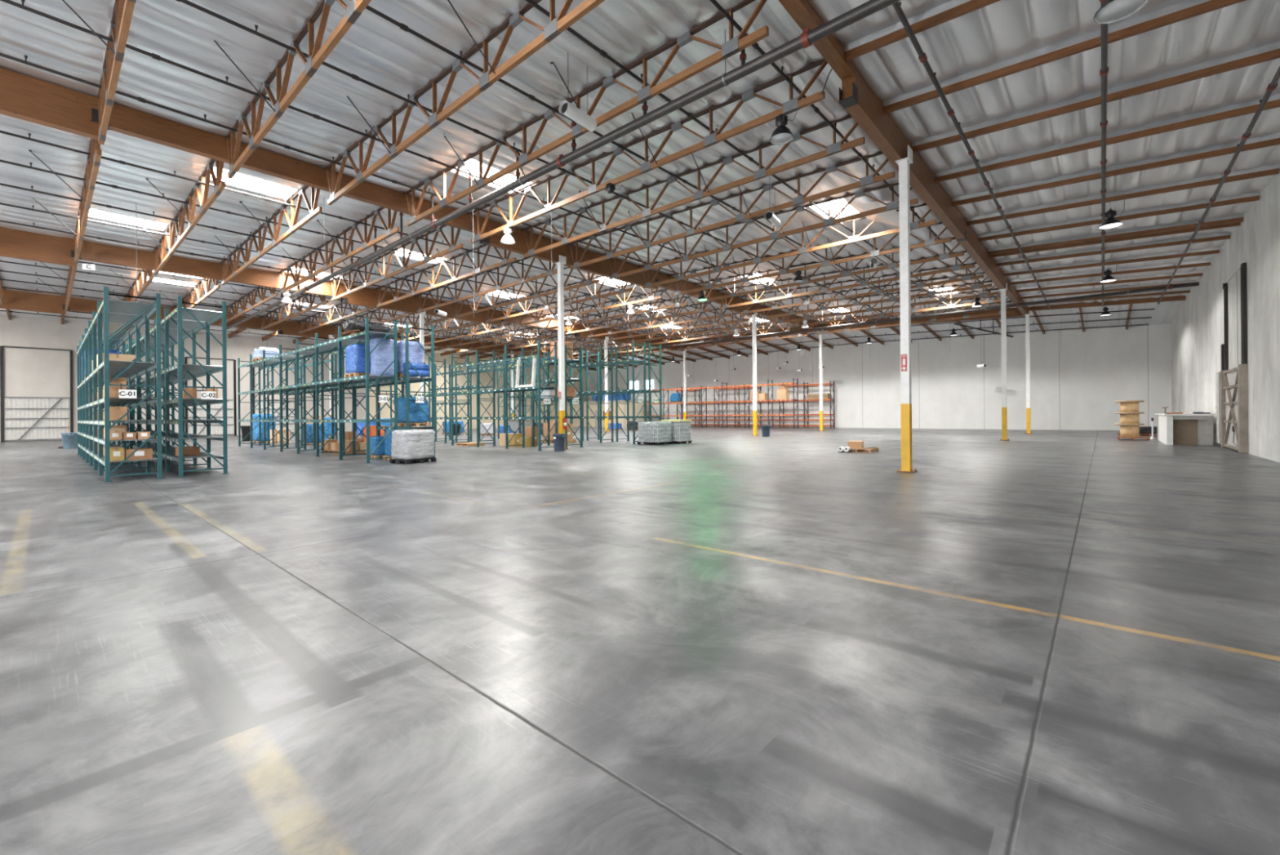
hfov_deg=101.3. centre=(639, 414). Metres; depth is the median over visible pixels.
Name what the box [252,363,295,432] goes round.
door
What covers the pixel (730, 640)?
floor
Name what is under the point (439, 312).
tube
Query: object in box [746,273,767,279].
diffuser
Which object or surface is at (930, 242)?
roof truss
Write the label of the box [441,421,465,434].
load
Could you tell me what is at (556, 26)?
roof truss
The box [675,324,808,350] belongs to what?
roof truss
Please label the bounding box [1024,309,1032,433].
steel column
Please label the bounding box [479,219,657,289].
beam
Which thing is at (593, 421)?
cardboard boxes
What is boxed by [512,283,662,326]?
roof truss
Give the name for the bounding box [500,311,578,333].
beam
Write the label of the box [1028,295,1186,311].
cross beam
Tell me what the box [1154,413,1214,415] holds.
countertop
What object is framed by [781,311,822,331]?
beam
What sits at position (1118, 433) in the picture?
wooden pallet
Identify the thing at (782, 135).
lamp
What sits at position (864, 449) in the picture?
wooden pallet
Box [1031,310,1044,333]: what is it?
joist
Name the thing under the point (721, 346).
joist
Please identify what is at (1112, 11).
lamp
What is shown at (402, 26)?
pipe
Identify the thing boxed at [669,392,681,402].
load
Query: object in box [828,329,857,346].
joist
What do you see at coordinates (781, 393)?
cardboard box
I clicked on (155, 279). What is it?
skylight
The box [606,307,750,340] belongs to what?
roof truss
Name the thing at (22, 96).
beam
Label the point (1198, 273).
joist
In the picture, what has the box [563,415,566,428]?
fire extinguisher
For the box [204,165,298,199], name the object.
skylight
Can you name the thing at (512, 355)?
steel column
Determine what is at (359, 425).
load
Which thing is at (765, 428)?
trash can
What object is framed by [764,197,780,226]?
tube
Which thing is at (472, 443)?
wooden pallet
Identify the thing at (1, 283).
roof truss
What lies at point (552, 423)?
cardboard box
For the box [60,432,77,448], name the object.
trash can
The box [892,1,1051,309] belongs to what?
pipe
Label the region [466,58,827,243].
roof truss
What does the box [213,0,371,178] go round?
roof truss
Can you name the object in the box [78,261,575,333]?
pipe
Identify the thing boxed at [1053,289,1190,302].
joist
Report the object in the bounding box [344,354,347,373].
load
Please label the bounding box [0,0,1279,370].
ceiling
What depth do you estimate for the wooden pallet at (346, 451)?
21.41 m
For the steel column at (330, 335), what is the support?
on the floor
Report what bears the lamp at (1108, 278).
hanging from the joist at (1214, 251)
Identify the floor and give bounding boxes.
[0,426,1279,854]
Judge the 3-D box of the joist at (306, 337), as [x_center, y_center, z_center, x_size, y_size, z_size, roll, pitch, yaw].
[-28.887,-6.977,46.119,9.740,0.537,0.100,0,0,41]
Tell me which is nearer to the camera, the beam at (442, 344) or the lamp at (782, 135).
the lamp at (782, 135)
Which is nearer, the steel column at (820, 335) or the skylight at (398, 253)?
the skylight at (398, 253)
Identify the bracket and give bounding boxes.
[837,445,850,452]
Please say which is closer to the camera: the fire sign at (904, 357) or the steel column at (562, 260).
the fire sign at (904, 357)
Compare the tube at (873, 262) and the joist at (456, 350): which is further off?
the joist at (456, 350)
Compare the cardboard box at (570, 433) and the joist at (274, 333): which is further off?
the joist at (274, 333)
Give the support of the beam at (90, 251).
attached to the ceiling
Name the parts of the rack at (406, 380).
post, post, post, post, post, post, post, post, post, post, post, post, post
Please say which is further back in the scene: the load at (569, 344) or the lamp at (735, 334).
the lamp at (735, 334)
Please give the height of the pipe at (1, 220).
1.088 m
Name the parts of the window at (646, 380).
pane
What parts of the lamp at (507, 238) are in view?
lamp shade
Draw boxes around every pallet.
[324,448,337,453]
[333,449,366,454]
[455,441,484,446]
[541,439,576,442]
[636,421,672,444]
[661,419,692,444]
[844,447,879,453]
[1117,432,1157,435]
[1117,436,1150,439]
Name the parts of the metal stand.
post, rail, post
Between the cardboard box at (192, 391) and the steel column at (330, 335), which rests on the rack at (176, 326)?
the cardboard box at (192, 391)
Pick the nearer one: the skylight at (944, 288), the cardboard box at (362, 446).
the cardboard box at (362, 446)
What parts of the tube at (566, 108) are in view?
casing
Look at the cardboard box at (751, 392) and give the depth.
55.09 m
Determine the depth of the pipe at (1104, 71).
11.82 m
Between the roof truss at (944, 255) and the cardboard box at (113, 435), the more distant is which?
the roof truss at (944, 255)
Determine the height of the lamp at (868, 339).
1.433 m
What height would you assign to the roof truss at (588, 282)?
1.235 m
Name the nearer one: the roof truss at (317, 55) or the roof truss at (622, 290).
the roof truss at (317, 55)
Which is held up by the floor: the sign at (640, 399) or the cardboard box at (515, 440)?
the cardboard box at (515, 440)
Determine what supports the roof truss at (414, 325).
attached to the ceiling
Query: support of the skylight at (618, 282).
attached to the ceiling
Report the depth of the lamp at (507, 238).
18.14 m
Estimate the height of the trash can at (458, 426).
0.900 m
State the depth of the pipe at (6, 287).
33.66 m
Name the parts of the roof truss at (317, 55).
gusset plate, gusset plate, gusset plate, gusset plate, gusset plate, gusset plate, gusset plate, gusset plate, gusset plate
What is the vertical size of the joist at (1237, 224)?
0.598 m
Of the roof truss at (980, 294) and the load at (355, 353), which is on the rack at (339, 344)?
the load at (355, 353)
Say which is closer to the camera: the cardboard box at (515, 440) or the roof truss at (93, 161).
the roof truss at (93, 161)
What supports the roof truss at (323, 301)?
attached to the ceiling
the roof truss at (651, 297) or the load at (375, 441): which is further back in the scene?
the roof truss at (651, 297)
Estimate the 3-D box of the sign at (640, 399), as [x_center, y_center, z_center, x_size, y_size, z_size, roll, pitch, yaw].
[0.011,-0.770,27.224,0.013,0.260,0.308,0,0,41]
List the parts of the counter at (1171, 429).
panel, corner post, rail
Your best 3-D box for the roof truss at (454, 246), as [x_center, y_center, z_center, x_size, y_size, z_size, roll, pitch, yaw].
[-12.393,-7.019,24.357,14.380,1.235,1.223,0,0,41]
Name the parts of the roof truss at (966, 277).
gusset plate, gusset plate, gusset plate, gusset plate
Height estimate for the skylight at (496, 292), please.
0.240 m
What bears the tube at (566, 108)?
hanging from the ceiling
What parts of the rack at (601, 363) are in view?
post, post, post, post, post, post, post, post, post, post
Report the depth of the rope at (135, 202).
18.50 m
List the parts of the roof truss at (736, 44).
gusset plate, gusset plate, gusset plate, gusset plate, gusset plate, gusset plate, gusset plate, gusset plate, gusset plate, gusset plate, gusset plate, gusset plate, gusset plate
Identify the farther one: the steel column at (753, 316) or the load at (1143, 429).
the steel column at (753, 316)
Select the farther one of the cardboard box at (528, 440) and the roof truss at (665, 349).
the roof truss at (665, 349)
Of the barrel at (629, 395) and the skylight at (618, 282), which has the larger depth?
the barrel at (629, 395)
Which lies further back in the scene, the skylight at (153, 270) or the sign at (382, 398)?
the skylight at (153, 270)
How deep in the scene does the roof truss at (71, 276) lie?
26.31 m
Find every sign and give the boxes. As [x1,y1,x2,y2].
[82,263,95,270]
[119,382,136,398]
[200,385,216,399]
[377,390,387,402]
[415,391,424,402]
[543,398,550,404]
[572,395,578,404]
[638,397,642,402]
[901,354,906,371]
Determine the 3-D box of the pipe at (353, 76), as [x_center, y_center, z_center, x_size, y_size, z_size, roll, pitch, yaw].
[4.185,-6.967,22.908,0.130,0.969,48.000,0,0,41]
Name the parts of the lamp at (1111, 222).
lamp shade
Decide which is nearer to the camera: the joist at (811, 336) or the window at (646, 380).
the joist at (811, 336)
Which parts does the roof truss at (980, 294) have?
gusset plate, gusset plate, gusset plate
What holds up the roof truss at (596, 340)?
attached to the ceiling
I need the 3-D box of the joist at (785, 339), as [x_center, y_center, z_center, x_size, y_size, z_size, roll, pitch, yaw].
[14.945,-7.239,51.857,0.120,1.176,8.680,0,0,41]
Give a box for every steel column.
[328,334,333,417]
[417,311,426,394]
[511,350,514,419]
[555,254,568,448]
[604,336,609,431]
[683,349,686,426]
[751,309,758,435]
[818,328,824,430]
[894,144,917,472]
[999,282,1008,440]
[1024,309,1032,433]
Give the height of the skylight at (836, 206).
0.240 m
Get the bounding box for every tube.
[434,308,447,315]
[558,52,596,131]
[731,352,735,370]
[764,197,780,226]
[870,230,877,268]
[977,364,986,367]
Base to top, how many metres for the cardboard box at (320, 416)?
0.422 m
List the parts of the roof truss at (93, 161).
gusset plate, gusset plate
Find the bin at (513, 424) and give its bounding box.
[507,419,532,433]
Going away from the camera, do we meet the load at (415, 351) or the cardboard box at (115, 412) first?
the cardboard box at (115, 412)
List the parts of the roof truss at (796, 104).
gusset plate, gusset plate, gusset plate, gusset plate, gusset plate, gusset plate, gusset plate, gusset plate, gusset plate, gusset plate, gusset plate, gusset plate, gusset plate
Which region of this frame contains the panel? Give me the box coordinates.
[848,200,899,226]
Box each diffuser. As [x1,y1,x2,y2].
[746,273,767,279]
[933,286,953,291]
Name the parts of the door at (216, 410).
panel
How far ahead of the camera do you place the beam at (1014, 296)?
31.10 m
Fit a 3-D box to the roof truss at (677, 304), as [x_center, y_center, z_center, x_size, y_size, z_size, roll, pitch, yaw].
[-2.726,-7.104,35.338,14.380,1.235,1.223,0,0,41]
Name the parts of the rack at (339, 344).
post, post, post, post, post, post, post, post, post, post, post, post, post, post, post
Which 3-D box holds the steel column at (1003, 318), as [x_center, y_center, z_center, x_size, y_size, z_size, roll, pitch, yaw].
[18.915,-2.736,27.294,0.400,8.138,0.400,0,0,41]
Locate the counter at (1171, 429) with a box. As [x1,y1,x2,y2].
[1154,413,1214,444]
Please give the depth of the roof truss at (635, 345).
53.34 m
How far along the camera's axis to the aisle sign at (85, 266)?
22.19 m
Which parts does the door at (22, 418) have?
panel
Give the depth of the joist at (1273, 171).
16.39 m
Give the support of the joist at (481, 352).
attached to the ceiling
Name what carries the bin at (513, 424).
on the floor
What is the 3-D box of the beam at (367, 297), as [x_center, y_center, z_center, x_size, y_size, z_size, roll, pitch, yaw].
[-13.569,-6.962,33.993,0.290,1.080,10.600,0,0,41]
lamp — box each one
[280,290,293,302]
[500,226,515,244]
[565,315,573,324]
[605,182,622,193]
[626,304,636,314]
[697,289,706,301]
[733,328,740,336]
[769,111,797,144]
[792,270,805,282]
[795,336,801,350]
[801,320,809,328]
[866,328,871,343]
[950,328,957,335]
[972,297,983,306]
[1093,0,1148,23]
[1097,199,1124,229]
[1099,264,1116,282]
[1099,306,1112,315]
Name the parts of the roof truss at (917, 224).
gusset plate, gusset plate, gusset plate, gusset plate, gusset plate, gusset plate, gusset plate, gusset plate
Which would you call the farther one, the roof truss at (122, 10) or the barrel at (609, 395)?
the barrel at (609, 395)
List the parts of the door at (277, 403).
panel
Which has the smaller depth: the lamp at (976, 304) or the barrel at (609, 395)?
the lamp at (976, 304)
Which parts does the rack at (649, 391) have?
post, post, post, post, post, post, post, post, post, post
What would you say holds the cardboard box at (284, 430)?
on the floor
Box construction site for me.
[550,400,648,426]
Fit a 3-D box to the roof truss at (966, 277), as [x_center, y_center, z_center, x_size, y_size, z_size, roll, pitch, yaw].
[11.263,-7.225,29.520,14.073,1.233,1.223,0,0,41]
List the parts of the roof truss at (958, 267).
gusset plate, gusset plate, gusset plate, gusset plate, gusset plate, gusset plate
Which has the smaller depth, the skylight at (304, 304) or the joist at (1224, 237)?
the joist at (1224, 237)
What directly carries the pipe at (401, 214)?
attached to the pipe at (807, 37)
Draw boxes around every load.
[84,348,120,374]
[249,413,275,443]
[252,346,279,361]
[299,423,328,444]
[324,417,335,437]
[344,343,370,377]
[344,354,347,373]
[351,422,374,437]
[369,337,394,376]
[369,435,386,457]
[374,417,394,431]
[382,431,393,459]
[390,429,435,464]
[393,396,429,426]
[397,340,425,377]
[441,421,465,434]
[480,422,496,435]
[496,425,512,435]
[534,422,546,435]
[540,389,554,398]
[550,341,573,359]
[553,386,575,397]
[608,422,622,430]
[629,421,641,430]
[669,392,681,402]
[1139,426,1156,433]
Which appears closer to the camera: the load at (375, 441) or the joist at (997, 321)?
the load at (375, 441)
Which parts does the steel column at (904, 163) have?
plate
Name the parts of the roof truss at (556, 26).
gusset plate, gusset plate, gusset plate, gusset plate, gusset plate, gusset plate, gusset plate, gusset plate, gusset plate, gusset plate, gusset plate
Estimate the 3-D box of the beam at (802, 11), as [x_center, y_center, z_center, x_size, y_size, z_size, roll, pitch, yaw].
[-2.326,-6.980,3.253,0.260,0.320,19.890,0,0,41]
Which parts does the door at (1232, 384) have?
panel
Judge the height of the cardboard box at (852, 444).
0.262 m
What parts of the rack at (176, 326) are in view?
post, post, post, post, post, post, post, post, post, post, post, post, post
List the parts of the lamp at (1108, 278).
lamp shade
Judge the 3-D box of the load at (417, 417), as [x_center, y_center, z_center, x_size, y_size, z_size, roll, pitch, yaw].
[-8.200,-0.099,18.835,1.086,1.018,0.946,0,0,41]
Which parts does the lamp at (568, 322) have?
lamp shade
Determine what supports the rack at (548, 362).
on the floor
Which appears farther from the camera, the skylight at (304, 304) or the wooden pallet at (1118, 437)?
the skylight at (304, 304)
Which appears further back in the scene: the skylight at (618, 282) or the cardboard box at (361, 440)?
the skylight at (618, 282)
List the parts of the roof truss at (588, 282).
gusset plate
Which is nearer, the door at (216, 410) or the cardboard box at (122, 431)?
the cardboard box at (122, 431)
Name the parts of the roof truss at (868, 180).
gusset plate, gusset plate, gusset plate, gusset plate, gusset plate, gusset plate, gusset plate, gusset plate, gusset plate, gusset plate, gusset plate, gusset plate, gusset plate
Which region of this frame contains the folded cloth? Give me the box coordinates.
[1192,411,1203,413]
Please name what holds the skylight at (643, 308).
attached to the ceiling
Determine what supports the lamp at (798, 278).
hanging from the roof truss at (930, 242)
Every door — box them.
[0,345,73,441]
[184,356,236,435]
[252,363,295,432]
[1216,262,1248,453]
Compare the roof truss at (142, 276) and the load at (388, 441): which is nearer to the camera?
the load at (388, 441)
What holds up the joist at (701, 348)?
attached to the ceiling
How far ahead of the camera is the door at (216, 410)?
45.00 m
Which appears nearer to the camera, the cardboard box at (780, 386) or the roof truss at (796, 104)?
the roof truss at (796, 104)
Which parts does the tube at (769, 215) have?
casing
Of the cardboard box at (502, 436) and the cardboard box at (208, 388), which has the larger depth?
the cardboard box at (502, 436)
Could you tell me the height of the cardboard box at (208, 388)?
0.282 m
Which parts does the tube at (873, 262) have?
casing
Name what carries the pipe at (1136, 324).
hanging from the ceiling
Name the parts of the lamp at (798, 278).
lamp shade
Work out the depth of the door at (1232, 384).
18.93 m
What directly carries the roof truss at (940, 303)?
attached to the ceiling
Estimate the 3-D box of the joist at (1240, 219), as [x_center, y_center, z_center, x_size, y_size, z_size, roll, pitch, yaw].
[18.080,-6.968,20.614,7.410,0.598,0.100,0,0,41]
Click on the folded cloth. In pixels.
(1194, 412)
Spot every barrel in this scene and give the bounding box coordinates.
[592,395,597,400]
[608,394,613,399]
[619,393,625,399]
[625,393,631,399]
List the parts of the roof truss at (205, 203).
gusset plate, gusset plate, gusset plate, gusset plate, gusset plate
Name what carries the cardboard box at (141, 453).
on the rack at (114, 322)
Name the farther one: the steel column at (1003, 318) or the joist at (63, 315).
the joist at (63, 315)
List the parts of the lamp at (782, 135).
lamp shade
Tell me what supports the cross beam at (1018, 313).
attached to the ceiling
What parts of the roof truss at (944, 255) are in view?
gusset plate, gusset plate, gusset plate, gusset plate, gusset plate, gusset plate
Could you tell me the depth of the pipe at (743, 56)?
11.71 m
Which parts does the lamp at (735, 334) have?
lamp shade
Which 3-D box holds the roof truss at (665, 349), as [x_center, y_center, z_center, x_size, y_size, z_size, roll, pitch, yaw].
[-2.331,-7.072,57.731,14.381,1.164,1.223,0,0,41]
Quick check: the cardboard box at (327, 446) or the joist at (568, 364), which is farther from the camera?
the joist at (568, 364)
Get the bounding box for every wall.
[0,314,586,441]
[587,322,1171,430]
[1170,168,1279,462]
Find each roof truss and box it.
[0,276,4,305]
[28,137,102,264]
[37,262,76,311]
[62,0,136,144]
[103,268,154,302]
[129,158,225,275]
[161,277,220,310]
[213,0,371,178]
[213,185,322,284]
[214,285,277,325]
[259,293,328,329]
[278,206,399,293]
[297,302,373,333]
[323,0,604,204]
[328,224,463,300]
[332,308,413,337]
[374,244,515,306]
[374,311,448,333]
[397,317,480,341]
[402,0,768,226]
[414,256,557,312]
[424,321,510,344]
[445,323,536,347]
[452,266,599,318]
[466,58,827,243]
[467,326,557,350]
[483,275,632,322]
[489,329,582,351]
[509,333,604,354]
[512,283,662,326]
[520,114,865,257]
[528,337,622,355]
[540,288,688,330]
[547,341,639,356]
[564,295,711,333]
[566,151,894,269]
[573,342,656,358]
[582,344,671,359]
[586,301,731,337]
[604,182,918,279]
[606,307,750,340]
[626,312,766,342]
[637,202,936,288]
[644,317,782,345]
[659,320,792,346]
[666,222,951,296]
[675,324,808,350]
[693,236,964,302]
[715,250,974,308]
[737,262,983,314]
[757,271,991,319]
[774,280,999,323]
[786,288,1000,327]
[800,294,1008,328]
[813,300,1015,334]
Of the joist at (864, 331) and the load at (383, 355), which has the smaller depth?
the load at (383, 355)
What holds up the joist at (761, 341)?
attached to the ceiling
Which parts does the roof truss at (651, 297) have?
gusset plate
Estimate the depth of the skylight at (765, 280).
30.25 m
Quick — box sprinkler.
[661,281,1199,347]
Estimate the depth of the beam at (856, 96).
12.76 m
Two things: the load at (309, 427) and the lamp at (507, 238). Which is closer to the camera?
the lamp at (507, 238)
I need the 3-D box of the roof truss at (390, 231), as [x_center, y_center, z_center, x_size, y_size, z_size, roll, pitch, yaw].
[-14.004,-7.005,22.527,14.380,1.235,1.223,0,0,41]
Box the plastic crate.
[362,425,385,435]
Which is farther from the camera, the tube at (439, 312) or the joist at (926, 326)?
the joist at (926, 326)
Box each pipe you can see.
[0,0,862,320]
[0,52,835,324]
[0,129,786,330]
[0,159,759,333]
[0,182,738,336]
[0,202,719,338]
[0,219,698,341]
[0,260,642,348]
[0,269,625,350]
[0,278,608,351]
[0,310,516,357]
[1,286,596,354]
[67,310,546,357]
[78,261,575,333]
[130,135,403,238]
[175,0,893,317]
[226,0,900,329]
[365,4,925,313]
[524,0,965,313]
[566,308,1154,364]
[573,316,1151,367]
[584,324,1148,370]
[709,0,1006,309]
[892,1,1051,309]
[954,319,1013,337]
[1099,0,1108,306]
[1157,66,1279,304]
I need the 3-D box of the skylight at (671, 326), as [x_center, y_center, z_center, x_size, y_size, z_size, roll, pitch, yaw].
[2.899,-7.798,45.745,1.260,0.240,2.258,0,0,41]
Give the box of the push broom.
[57,420,70,448]
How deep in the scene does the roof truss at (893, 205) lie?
19.51 m
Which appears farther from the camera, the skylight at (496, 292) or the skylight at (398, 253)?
the skylight at (496, 292)
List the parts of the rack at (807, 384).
post, post, post, post, post, post, post, post, post, post, post, post, post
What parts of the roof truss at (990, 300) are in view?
gusset plate, gusset plate, gusset plate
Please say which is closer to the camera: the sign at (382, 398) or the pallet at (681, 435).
the sign at (382, 398)
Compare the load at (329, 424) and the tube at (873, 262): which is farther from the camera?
the load at (329, 424)
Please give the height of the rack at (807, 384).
4.749 m
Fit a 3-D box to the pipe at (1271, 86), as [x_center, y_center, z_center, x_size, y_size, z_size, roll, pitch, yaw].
[19.089,-6.510,17.919,0.130,0.217,35.000,0,0,41]
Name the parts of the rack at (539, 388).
post, post, post, post, post, post, post, post, post, post, post, post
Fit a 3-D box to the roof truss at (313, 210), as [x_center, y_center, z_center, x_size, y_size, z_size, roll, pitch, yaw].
[-15.615,-6.991,20.696,14.380,1.235,1.223,0,0,41]
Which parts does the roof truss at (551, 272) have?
gusset plate, gusset plate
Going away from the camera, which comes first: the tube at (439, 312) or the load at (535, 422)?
the tube at (439, 312)
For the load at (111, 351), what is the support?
on the rack at (114, 322)
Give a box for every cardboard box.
[97,352,135,366]
[102,424,126,436]
[109,377,126,397]
[109,406,127,419]
[109,427,124,431]
[109,430,124,439]
[109,431,121,439]
[110,447,124,460]
[122,431,136,439]
[124,448,152,459]
[136,431,150,439]
[175,445,199,455]
[182,387,196,398]
[204,387,217,398]
[270,429,277,443]
[277,429,290,443]
[311,415,321,423]
[324,439,337,449]
[330,442,338,449]
[344,431,356,439]
[345,440,359,450]
[351,438,364,442]
[359,442,366,449]
[499,433,508,446]
[508,433,522,446]
[519,436,532,446]
[524,426,538,445]
[542,422,550,439]
[550,420,558,439]
[567,423,573,439]
[750,391,761,399]
[758,392,768,399]
[777,389,789,399]
[778,384,787,389]
[848,440,863,448]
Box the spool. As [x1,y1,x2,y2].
[1115,400,1144,437]
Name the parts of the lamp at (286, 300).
lamp shade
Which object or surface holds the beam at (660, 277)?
attached to the ceiling
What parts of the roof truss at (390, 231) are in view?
gusset plate, gusset plate, gusset plate, gusset plate, gusset plate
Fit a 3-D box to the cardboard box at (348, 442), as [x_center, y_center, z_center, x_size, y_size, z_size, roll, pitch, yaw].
[-11.769,1.250,21.427,0.454,0.422,0.380,0,0,38]
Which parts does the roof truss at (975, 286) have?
gusset plate, gusset plate, gusset plate, gusset plate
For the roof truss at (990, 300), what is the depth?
34.15 m
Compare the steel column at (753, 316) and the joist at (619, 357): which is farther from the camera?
the joist at (619, 357)
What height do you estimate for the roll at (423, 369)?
0.454 m
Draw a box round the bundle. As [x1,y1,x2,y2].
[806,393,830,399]
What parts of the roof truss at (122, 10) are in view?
gusset plate, gusset plate, gusset plate, gusset plate, gusset plate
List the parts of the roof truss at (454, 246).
gusset plate, gusset plate, gusset plate, gusset plate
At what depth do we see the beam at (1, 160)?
19.21 m
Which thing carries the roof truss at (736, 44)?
attached to the ceiling
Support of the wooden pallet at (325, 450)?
on the floor
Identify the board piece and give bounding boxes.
[1165,412,1179,413]
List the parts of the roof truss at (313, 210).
gusset plate, gusset plate, gusset plate, gusset plate, gusset plate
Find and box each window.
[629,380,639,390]
[643,378,654,389]
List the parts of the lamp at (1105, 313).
lamp shade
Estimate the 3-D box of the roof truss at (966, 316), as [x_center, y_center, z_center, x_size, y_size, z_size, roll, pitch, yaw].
[19.319,-7.295,38.672,14.073,1.233,1.223,0,0,41]
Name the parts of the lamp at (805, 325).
lamp shade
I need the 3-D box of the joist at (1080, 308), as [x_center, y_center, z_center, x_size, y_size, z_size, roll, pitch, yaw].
[31.433,-6.812,37.346,0.120,0.872,8.680,0,0,41]
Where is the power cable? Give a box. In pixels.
[820,68,832,94]
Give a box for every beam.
[0,66,98,140]
[0,226,75,266]
[0,288,66,314]
[62,297,280,330]
[70,240,345,297]
[90,102,486,234]
[277,320,410,340]
[341,284,502,325]
[408,334,591,361]
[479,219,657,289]
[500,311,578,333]
[575,324,687,351]
[590,346,665,358]
[655,272,729,304]
[686,326,817,346]
[724,296,780,322]
[778,0,854,79]
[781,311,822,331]
[822,306,1029,330]
[838,66,965,239]
[955,220,1009,294]
[1006,280,1028,315]
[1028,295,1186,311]
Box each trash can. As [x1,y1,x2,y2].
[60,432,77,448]
[240,425,250,440]
[453,423,461,435]
[552,433,566,451]
[760,424,771,436]
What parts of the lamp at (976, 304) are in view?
lamp shade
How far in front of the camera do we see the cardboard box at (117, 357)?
16.03 m
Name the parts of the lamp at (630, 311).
lamp shade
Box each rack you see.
[76,286,163,482]
[120,295,229,476]
[237,316,398,463]
[266,322,435,457]
[390,339,557,450]
[434,344,583,448]
[497,340,646,444]
[513,342,662,443]
[645,377,799,428]
[676,380,835,427]
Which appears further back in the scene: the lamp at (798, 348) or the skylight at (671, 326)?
the lamp at (798, 348)
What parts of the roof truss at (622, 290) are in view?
gusset plate, gusset plate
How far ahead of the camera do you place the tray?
27.08 m
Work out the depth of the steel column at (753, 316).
35.89 m
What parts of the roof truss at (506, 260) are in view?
gusset plate, gusset plate, gusset plate, gusset plate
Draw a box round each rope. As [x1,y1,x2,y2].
[135,202,137,302]
[324,232,324,271]
[472,209,474,317]
[551,211,551,247]
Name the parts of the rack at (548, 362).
post, post, post, post, post, post, post, post, post, post, post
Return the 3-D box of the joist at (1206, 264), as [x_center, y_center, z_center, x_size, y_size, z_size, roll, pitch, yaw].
[22.913,-7.011,26.105,7.410,0.598,0.100,0,0,41]
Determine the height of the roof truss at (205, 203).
1.235 m
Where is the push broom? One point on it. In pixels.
(61, 446)
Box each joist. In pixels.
[5,308,11,319]
[61,314,64,324]
[227,327,248,337]
[262,331,278,341]
[293,336,311,343]
[424,346,448,353]
[440,348,469,355]
[459,351,488,357]
[478,352,507,358]
[495,354,525,359]
[566,363,596,370]
[587,360,623,368]
[601,358,636,367]
[617,356,648,365]
[631,355,664,364]
[645,353,679,363]
[661,351,695,361]
[682,351,712,359]
[692,346,729,358]
[711,343,748,356]
[732,341,768,355]
[757,338,788,353]
[778,335,810,351]
[800,333,833,348]
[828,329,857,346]
[844,0,999,61]
[858,329,884,344]
[884,0,1245,113]
[888,327,911,342]
[912,48,1279,152]
[921,323,942,341]
[934,99,1279,182]
[952,137,1279,206]
[955,320,973,338]
[966,168,1279,225]
[977,195,1259,241]
[987,217,1243,254]
[990,222,1239,257]
[995,319,1008,334]
[996,235,1230,266]
[1004,249,1219,275]
[1009,262,1210,284]
[1015,272,1202,292]
[1020,281,1195,298]
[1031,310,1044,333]
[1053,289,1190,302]
[1079,307,1084,332]
[1125,303,1133,329]
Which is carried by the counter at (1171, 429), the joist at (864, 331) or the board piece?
the board piece
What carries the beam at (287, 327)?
attached to the ceiling
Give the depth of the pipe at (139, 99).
13.99 m
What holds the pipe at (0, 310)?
attached to the ceiling
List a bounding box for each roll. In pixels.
[342,319,392,333]
[403,362,429,376]
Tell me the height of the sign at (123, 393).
0.365 m
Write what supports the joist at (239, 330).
attached to the ceiling
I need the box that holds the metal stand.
[515,357,536,387]
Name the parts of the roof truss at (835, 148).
gusset plate, gusset plate, gusset plate, gusset plate, gusset plate, gusset plate, gusset plate, gusset plate, gusset plate, gusset plate, gusset plate, gusset plate, gusset plate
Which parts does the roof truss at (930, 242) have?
gusset plate, gusset plate, gusset plate, gusset plate, gusset plate, gusset plate, gusset plate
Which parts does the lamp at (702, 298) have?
lamp shade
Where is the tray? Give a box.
[661,419,691,421]
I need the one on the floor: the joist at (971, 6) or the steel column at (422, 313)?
the steel column at (422, 313)
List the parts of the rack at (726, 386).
post, post, post, post, post, post, post, post, post, post, post, post, post, post, post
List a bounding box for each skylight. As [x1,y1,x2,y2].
[88,208,168,231]
[146,276,196,286]
[152,270,201,278]
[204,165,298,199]
[284,266,340,279]
[291,301,331,307]
[395,248,446,263]
[448,158,531,193]
[489,290,524,297]
[547,313,577,319]
[596,276,630,285]
[635,305,663,311]
[663,324,681,328]
[738,273,774,284]
[750,317,767,322]
[809,198,858,218]
[827,307,848,312]
[928,286,956,295]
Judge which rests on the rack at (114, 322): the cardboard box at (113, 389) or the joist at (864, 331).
the cardboard box at (113, 389)
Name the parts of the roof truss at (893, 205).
gusset plate, gusset plate, gusset plate, gusset plate, gusset plate, gusset plate, gusset plate, gusset plate, gusset plate, gusset plate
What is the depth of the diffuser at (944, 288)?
32.47 m
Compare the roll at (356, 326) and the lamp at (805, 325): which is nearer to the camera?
the roll at (356, 326)
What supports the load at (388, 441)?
on the floor
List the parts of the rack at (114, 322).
post, post, post, post, post, post, post, post, post, post, post, post, post, post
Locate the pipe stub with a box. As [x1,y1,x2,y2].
[1150,417,1155,439]

